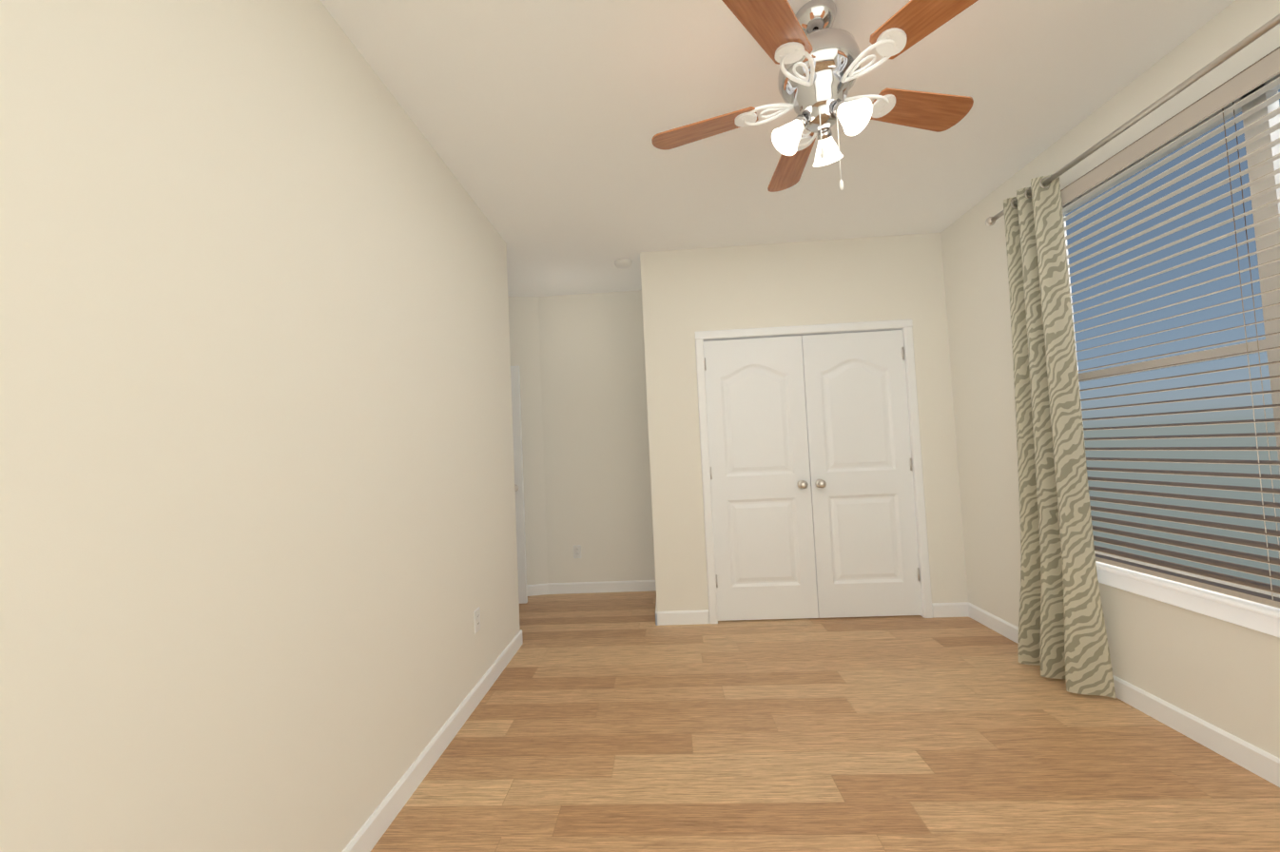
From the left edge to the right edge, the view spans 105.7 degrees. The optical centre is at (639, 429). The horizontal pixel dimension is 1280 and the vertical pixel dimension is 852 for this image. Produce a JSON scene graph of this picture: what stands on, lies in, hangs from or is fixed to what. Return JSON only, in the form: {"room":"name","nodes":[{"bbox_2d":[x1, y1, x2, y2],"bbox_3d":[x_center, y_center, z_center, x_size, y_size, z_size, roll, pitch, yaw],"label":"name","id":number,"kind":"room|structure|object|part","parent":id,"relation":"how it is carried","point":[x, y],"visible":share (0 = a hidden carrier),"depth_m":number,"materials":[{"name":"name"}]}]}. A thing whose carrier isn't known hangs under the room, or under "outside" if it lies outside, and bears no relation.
{"room":"empty bedroom","nodes":[
{"label":"empty bedroom","id":0,"kind":"room"},
{"bbox_2d":[0,0,520,851],"bbox_3d":[-1.016,-0.003,1.438,0.110,2.740,3.760,-3,-3,3],"label":"wall","id":1,"kind":"structure","parent":0,"point":[257,525],"depth_m":1.16,"materials":[{"name":"beige paint"}]},
{"bbox_2d":[341,629,522,851],"bbox_3d":[-0.891,1.317,1.439,0.013,0.095,3.663,-3,-3,3],"label":"baseboard","id":2,"kind":"structure","parent":1,"relation":"attached to","point":[370,833],"depth_m":1.94,"materials":[{"name":"white wood"}]},
{"bbox_2d":[473,607,480,634],"bbox_3d":[-0.854,1.001,2.551,0.008,0.115,0.070,-3,-3,3],"label":"outlet","id":3,"kind":"object","parent":1,"relation":"attached to","point":[476,614],"visible":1,"depth_m":2.54,"materials":[{"name":"white plastic"}]},
{"bbox_2d":[507,296,548,584],"bbox_3d":[-1.461,0.149,4.440,1.138,2.740,0.110,-2,-3,-9],"label":"wall","id":4,"kind":"structure","parent":0,"point":[524,335],"depth_m":4.46,"materials":[{"name":"beige paint"}]},
{"bbox_2d":[510,365,527,603],"bbox_3d":[-1.408,0.478,4.202,0.800,2.035,0.035,-3,-3,3],"label":"entry door","id":5,"kind":"structure","parent":4,"relation":"in","point":[519,493],"depth_m":4.17,"materials":[{"name":"white wood"}]},
{"bbox_2d":[526,582,548,596],"bbox_3d":[-1.391,1.466,4.321,1.138,0.095,0.013,-2,-3,-9],"label":"baseboard","id":6,"kind":"structure","parent":4,"relation":"attached to","point":[538,590],"depth_m":4.39,"materials":[{"name":"white wood"}]},
{"bbox_2d":[538,290,655,582],"bbox_3d":[0.756,0.048,4.447,3.295,2.740,0.110,-3,-3,3],"label":"wall","id":7,"kind":"structure","parent":0,"point":[596,454],"depth_m":4.45,"materials":[{"name":"beige paint"}]},
{"bbox_2d":[573,544,581,558],"bbox_3d":[-0.570,1.109,4.412,0.070,0.115,0.008,-3,-3,3],"label":"outlet","id":8,"kind":"object","parent":7,"relation":"attached to","point":[576,552],"visible":1,"depth_m":4.41,"materials":[{"name":"white plastic"}]},
{"bbox_2d":[548,580,656,594],"bbox_3d":[-0.331,1.420,4.384,1.000,0.095,0.013,-3,-3,3],"label":"baseboard","id":9,"kind":"structure","parent":7,"relation":"attached to","point":[602,587],"depth_m":4.38,"materials":[{"name":"white wood"}]},
{"bbox_2d":[319,0,1235,296],"bbox_3d":[-0.091,-1.440,2.087,4.610,0.100,5.030,-3,-3,3],"label":"ceiling","id":10,"kind":"structure","parent":0,"point":[538,124],"depth_m":2.13,"materials":[{"name":"white paint"}]},
{"bbox_2d":[614,258,632,268],"bbox_3d":[-0.129,-1.294,3.791,0.136,0.038,0.136,-3,-3,3],"label":"smoke detector","id":11,"kind":"object","parent":10,"relation":"attached to","point":[623,262],"visible":1,"depth_m":3.75,"materials":[{"name":"white plastic"}]},
{"bbox_2d":[651,0,978,192],"bbox_3d":[0.629,-1.113,1.720,1.180,0.649,1.138,-3,-3,3],"label":"ceiling fan","id":12,"kind":"object","parent":10,"relation":"hanging from","point":[812,52],"visible":1,"depth_m":1.61,"materials":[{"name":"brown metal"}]},
{"bbox_2d":[640,232,968,620],"bbox_3d":[1.156,-0.009,3.567,2.185,2.740,0.110,-3,-3,3],"label":"wall","id":13,"kind":"structure","parent":0,"point":[687,294],"depth_m":3.54,"materials":[{"name":"beige paint"}]},
{"bbox_2d":[655,609,709,625],"bbox_3d":[0.302,1.352,3.493,0.383,0.095,0.013,-3,-3,3],"label":"baseboard","id":14,"kind":"structure","parent":13,"relation":"attached to","point":[684,617],"depth_m":3.49,"materials":[{"name":"white wood"}]},
{"bbox_2d":[703,335,818,620],"bbox_3d":[0.872,0.344,3.541,0.715,2.035,0.035,-3,-3,3],"label":"door","id":15,"kind":"structure","parent":13,"relation":"in","point":[762,514],"depth_m":3.52,"materials":[{"name":"white wood"}]},
{"bbox_2d":[704,347,920,587],"bbox_3d":[1.226,0.270,3.504,1.435,1.670,0.011,-3,-3,3],"label":"closet door hinges","id":16,"kind":"object","parent":13,"relation":"attached to","point":[910,470],"visible":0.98,"depth_m":3.50,"materials":[{"name":"silver metal"}]},
{"bbox_2d":[694,319,932,623],"bbox_3d":[1.231,0.327,3.549,1.445,2.060,0.110,-3,-3,3],"label":"door frame","id":17,"kind":"structure","parent":13,"relation":"attached to","point":[906,393],"depth_m":3.53,"materials":[{"name":"white wood"}]},
{"bbox_2d":[801,329,922,618],"bbox_3d":[1.590,0.309,3.506,0.715,2.035,0.035,-3,-3,3],"label":"door","id":18,"kind":"structure","parent":13,"relation":"in","point":[865,543],"depth_m":3.49,"materials":[{"name":"white wood"}]},
{"bbox_2d":[931,601,969,618],"bbox_3d":[2.179,1.262,3.400,0.250,0.095,0.013,-3,-3,3],"label":"baseboard","id":19,"kind":"structure","parent":13,"relation":"attached to","point":[950,610],"depth_m":3.39,"materials":[{"name":"white wood"}]},
{"bbox_2d":[796,479,826,488],"bbox_3d":[1.231,0.389,3.469,0.193,0.064,0.069,-3,-3,3],"label":"door knob","id":20,"kind":"object","parent":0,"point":[819,483],"depth_m":3.44,"materials":[{"name":"silver metal"}]},
{"bbox_3d":[1.167,0.392,3.472,0.064,0.064,0.069,-3,-3,3],"label":"knob","id":21,"kind":"part","parent":20,"relation":"part of","materials":[{"name":"silver metal"}]},
{"bbox_3d":[1.296,0.386,3.465,0.064,0.064,0.069,-3,-3,3],"label":"knob","id":22,"kind":"part","parent":20,"relation":"part of","materials":[{"name":"silver metal"}]},
{"bbox_2d":[370,590,1279,851],"bbox_3d":[0.039,1.395,1.962,4.610,0.100,5.030,-3,-3,3],"label":"floor","id":23,"kind":"structure","parent":0,"point":[609,722],"depth_m":1.96,"materials":[{"name":"brown wood"}]},
{"bbox_2d":[940,0,1279,758],"bbox_3d":[2.194,-0.150,1.430,0.110,2.740,4.060,-3,-3,3],"label":"wall","id":24,"kind":"structure","parent":0,"point":[1220,673],"depth_m":2.28,"materials":[{"name":"beige paint"}]},
{"bbox_2d":[968,602,1279,787],"bbox_3d":[2.196,1.175,1.430,0.013,0.095,3.950,-3,-3,3],"label":"baseboard","id":25,"kind":"structure","parent":24,"relation":"attached to","point":[1251,758],"depth_m":1.97,"materials":[{"name":"white wood"}]},
{"bbox_2d":[985,13,1279,698],"bbox_3d":[2.046,-0.038,1.619,0.215,2.505,2.319,-3,-3,3],"label":"curtain","id":26,"kind":"object","parent":24,"relation":"attached to","point":[1062,633],"visible":1,"depth_m":2.40,"materials":[{"name":"fabric"}]},
{"bbox_3d":[2.067,0.001,2.525,0.163,2.505,0.465,-3,-3,3],"label":"panel","id":27,"kind":"part","parent":26,"relation":"part of","materials":[{"name":"fabric"}]},
{"bbox_3d":[2.018,-1.254,1.671,0.158,0.056,2.319,-3,-3,3],"label":"rod","id":28,"kind":"part","parent":26,"relation":"part of","materials":[{"name":"silver metal"}]},
{"bbox_2d":[1062,73,1279,597],"bbox_3d":[2.213,-0.301,1.665,0.040,1.820,1.800,-3,-3,3],"label":"window","id":29,"kind":"structure","parent":24,"relation":"in","point":[1270,298],"depth_m":1.70,"materials":[{"name":"white plastic"}]},
{"bbox_2d":[1060,46,1279,607],"bbox_3d":[2.105,-0.309,1.671,0.068,1.803,1.820,-3,-3,3],"label":"window blinds","id":30,"kind":"object","parent":29,"relation":"attached to","point":[1254,75],"visible":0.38,"depth_m":1.85,"materials":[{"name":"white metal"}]},
{"bbox_2d":[1095,561,1279,637],"bbox_3d":[2.190,0.658,1.627,0.095,0.094,1.900,-3,-3,3],"label":"window sill","id":31,"kind":"structure","parent":24,"relation":"attached to","point":[1257,616],"depth_m":1.90,"materials":[{"name":"white wood"}]}
]}

